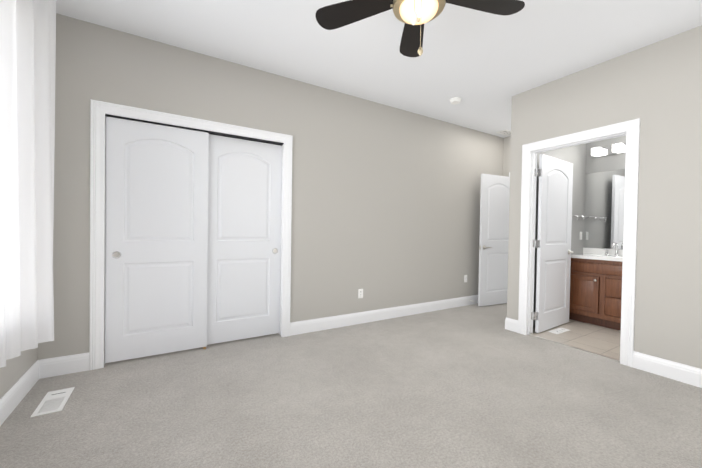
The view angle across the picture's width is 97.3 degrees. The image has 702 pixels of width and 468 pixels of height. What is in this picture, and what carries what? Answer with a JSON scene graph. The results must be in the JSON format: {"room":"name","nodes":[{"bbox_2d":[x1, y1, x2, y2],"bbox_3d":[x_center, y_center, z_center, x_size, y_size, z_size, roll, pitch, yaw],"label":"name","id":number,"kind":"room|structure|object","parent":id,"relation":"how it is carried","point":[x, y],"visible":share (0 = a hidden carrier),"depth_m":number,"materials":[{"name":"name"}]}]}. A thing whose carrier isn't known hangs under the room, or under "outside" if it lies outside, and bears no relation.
{"room":"empty bedroom","nodes":[
{"label":"empty bedroom","id":0,"kind":"room"},
{"bbox_2d":[0,343,39,398],"bbox_3d":[-1.387,-0.253,0.622,0.115,2.755,3.840,0,1,-31],"label":"wall","id":1,"kind":"structure","parent":0,"point":[15,368],"depth_m":1.99,"materials":[{"name":"grey paint"}]},
{"bbox_2d":[0,359,43,425],"bbox_3d":[-1.391,1.053,0.738,0.014,0.140,3.700,0,1,-31],"label":"baseboard","id":2,"kind":"structure","parent":1,"relation":"attached to","point":[17,391],"depth_m":2.01,"materials":[{"name":"white wood"}]},
{"bbox_2d":[0,0,55,367],"bbox_3d":[-1.190,-0.450,0.656,0.253,2.295,3.183,0,1,-31],"label":"curtain","id":3,"kind":"object","parent":1,"relation":"attached to","point":[27,79],"visible":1,"depth_m":1.77,"materials":[{"name":"white fabric"}]},
{"bbox_2d":[40,13,503,359],"bbox_3d":[0.545,-0.271,4.108,7.030,2.755,0.115,0,1,-31],"label":"wall","id":4,"kind":"structure","parent":0,"point":[384,205],"depth_m":3.50,"materials":[{"name":"grey paint"}]},
{"bbox_2d":[44,353,88,377],"bbox_3d":[-2.207,1.017,2.398,0.275,0.140,0.014,0,1,-31],"label":"baseboard","id":5,"kind":"structure","parent":4,"relation":"attached to","point":[69,364],"depth_m":2.39,"materials":[{"name":"white wood"}]},
{"bbox_2d":[105,116,208,362],"bbox_3d":[-1.694,0.053,2.743,0.764,2.030,0.038,0,1,-31],"label":"closet door","id":6,"kind":"structure","parent":4,"relation":"in","point":[156,238],"depth_m":2.71,"materials":[{"name":"white wood"}]},
{"bbox_2d":[89,99,292,370],"bbox_3d":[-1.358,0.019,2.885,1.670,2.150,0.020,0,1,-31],"label":"door frame","id":7,"kind":"structure","parent":4,"relation":"attached to","point":[99,110],"depth_m":2.50,"materials":[{"name":"white wood"}]},
{"bbox_2d":[207,134,281,344],"bbox_3d":[-1.092,0.057,3.156,0.758,2.030,0.038,0,1,-31],"label":"closet door","id":8,"kind":"structure","parent":4,"relation":"in","point":[244,235],"depth_m":3.14,"materials":[{"name":"white wood"}]},
{"bbox_2d":[358,289,362,297],"bbox_3d":[0.121,0.734,3.803,0.070,0.115,0.008,0,1,-31],"label":"outlet","id":9,"kind":"object","parent":4,"relation":"attached to","point":[360,293],"visible":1,"depth_m":3.80,"materials":[{"name":"white plastic"}]},
{"bbox_2d":[290,295,477,335],"bbox_3d":[0.954,1.040,4.296,3.760,0.140,0.040,0,1,-31],"label":"baseboard","id":10,"kind":"structure","parent":4,"relation":"attached to","point":[306,326],"depth_m":3.91,"materials":[{"name":"white wood"}]},
{"bbox_2d":[478,174,509,305],"bbox_3d":[2.332,0.097,4.892,0.779,2.030,0.146,1,1,-25],"label":"entry door","id":11,"kind":"structure","parent":4,"relation":"in","point":[494,238],"depth_m":4.83,"materials":[{"name":"white wood"}]},
{"bbox_2d":[0,303,701,467],"bbox_3d":[1.335,1.188,2.785,7.030,0.100,4.665,0,1,-31],"label":"floor carpet","id":12,"kind":"object","parent":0,"point":[473,386],"visible":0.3,"depth_m":2.01,"materials":[{"name":"grey carpet"}]},
{"bbox_2d":[30,387,74,417],"bbox_3d":[-1.944,1.094,2.023,0.140,0.005,0.325,0,1,-31],"label":"air vent register","id":13,"kind":"object","parent":12,"relation":"on","point":[53,401],"visible":1,"depth_m":2.00,"materials":[{"name":"white metal"}]},
{"bbox_2d":[56,0,701,137],"bbox_3d":[1.380,-1.667,2.745,7.030,0.100,4.665,0,1,-31],"label":"ceiling","id":14,"kind":"structure","parent":0,"point":[485,66],"depth_m":2.61,"materials":[{"name":"white paint"}]},
{"bbox_2d":[315,0,524,56],"bbox_3d":[0.390,-1.254,1.635,1.219,0.724,1.176,0,1,-31],"label":"fan","id":15,"kind":"object","parent":14,"relation":"hanging from","point":[414,16],"visible":1,"depth_m":1.80,"materials":[{"name":"black wood"}]},
{"bbox_2d":[450,97,461,103],"bbox_3d":[1.270,-1.611,3.747,0.136,0.042,0.136,0,1,-31],"label":"smoke detector","id":16,"kind":"object","parent":14,"relation":"attached to","point":[455,100],"visible":1,"depth_m":3.71,"materials":[{"name":"white plastic"}]},
{"bbox_2d":[496,130,510,135],"bbox_3d":[2.507,-1.627,4.968,0.320,0.004,0.170,0,1,-31],"label":"ceiling vent","id":17,"kind":"object","parent":14,"relation":"in","point":[506,132],"visible":0.81,"depth_m":4.95,"materials":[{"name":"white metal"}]},
{"bbox_2d":[504,137,507,176],"bbox_3d":[2.881,-0.245,4.870,0.115,2.755,0.990,0,1,-31],"label":"wall","id":18,"kind":"structure","parent":0,"point":[506,138],"depth_m":5.20,"materials":[{"name":"grey paint"}]},
{"bbox_2d":[533,143,585,326],"bbox_3d":[3.134,-0.219,3.264,1.515,2.755,1.749,0,1,-31],"label":"wall","id":19,"kind":"structure","parent":0,"point":[575,155],"depth_m":4.25,"materials":[{"name":"grey paint"}]},
{"bbox_2d":[572,215,586,219],"bbox_3d":[3.058,-0.229,4.194,0.600,0.081,0.074,0,1,-31],"label":"hooks","id":20,"kind":"object","parent":19,"relation":"attached to","point":[581,216],"visible":0.67,"depth_m":4.23,"materials":[{"name":"silver metal"}]},
{"bbox_2d":[531,319,620,359],"bbox_3d":[3.521,1.212,3.494,2.555,0.099,1.914,0,1,-31],"label":"floor","id":21,"kind":"structure","parent":0,"point":[601,340],"depth_m":3.43,"materials":[{"name":"beige tile"}]},
{"bbox_2d":[548,328,569,333],"bbox_3d":[2.452,1.140,3.635,0.300,0.005,0.105,0,1,-31],"label":"floor vent","id":22,"kind":"object","parent":21,"relation":"in","point":[558,330],"visible":1,"depth_m":3.64,"materials":[{"name":"white metal"}]},
{"bbox_2d":[529,334,619,360],"bbox_3d":[2.239,1.145,3.146,0.030,0.004,0.833,0,1,-31],"label":"trim","id":23,"kind":"structure","parent":21,"relation":"on","point":[576,348],"depth_m":3.09,"materials":[{"name":"silver metal"}]},
{"bbox_2d":[569,242,622,330],"bbox_3d":[3.287,0.629,3.913,0.564,1.046,0.822,0,1,-31],"label":"bathroom vanity","id":24,"kind":"object","parent":21,"relation":"on","point":[595,286],"visible":0.58,"depth_m":3.85,"materials":[{"name":"brown wood"}]},
{"bbox_2d":[584,169,624,248],"bbox_3d":[3.652,-0.319,3.865,0.005,1.044,1.245,0,1,-31],"label":"mirror","id":25,"kind":"object","parent":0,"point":[604,211],"visible":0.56,"depth_m":4.20,"materials":[{"name":"silver mirror"}]},
{"bbox_2d":[507,25,701,368],"bbox_3d":[2.625,-0.216,2.529,0.115,2.755,2.709,0,1,-31],"label":"wall","id":26,"kind":"structure","parent":0,"point":[659,84],"depth_m":2.58,"materials":[{"name":"grey paint"}]},
{"bbox_2d":[505,317,517,330],"bbox_3d":[2.456,1.067,4.049,1.444,0.140,0.014,0,1,-31],"label":"baseboard","id":27,"kind":"structure","parent":26,"relation":"attached to","point":[510,324],"depth_m":3.62,"materials":[{"name":"white wood"}]},
{"bbox_2d":[533,154,572,332],"bbox_3d":[2.465,0.115,3.736,0.847,2.030,0.146,0,1,-34],"label":"bathroom door","id":28,"kind":"structure","parent":26,"relation":"in","point":[553,240],"depth_m":3.69,"materials":[{"name":"white wood"}]},
{"bbox_2d":[518,118,639,366],"bbox_3d":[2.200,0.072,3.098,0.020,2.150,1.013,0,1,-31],"label":"door frame","id":29,"kind":"structure","parent":26,"relation":"attached to","point":[631,127],"depth_m":2.73,"materials":[{"name":"white wood"}]},
{"bbox_2d":[633,351,701,387],"bbox_3d":[2.843,1.102,2.029,0.014,0.140,1.523,0,1,-31],"label":"baseboard","id":30,"kind":"structure","parent":26,"relation":"attached to","point":[687,374],"depth_m":2.49,"materials":[{"name":"white wood"}]},
{"bbox_2d":[591,143,625,157],"bbox_3d":[3.540,-1.114,3.925,0.144,0.110,0.875,0,1,-31],"label":"sconce","id":31,"kind":"object","parent":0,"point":[618,148],"visible":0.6,"depth_m":4.14,"materials":[{"name":"white glass"}]}
]}

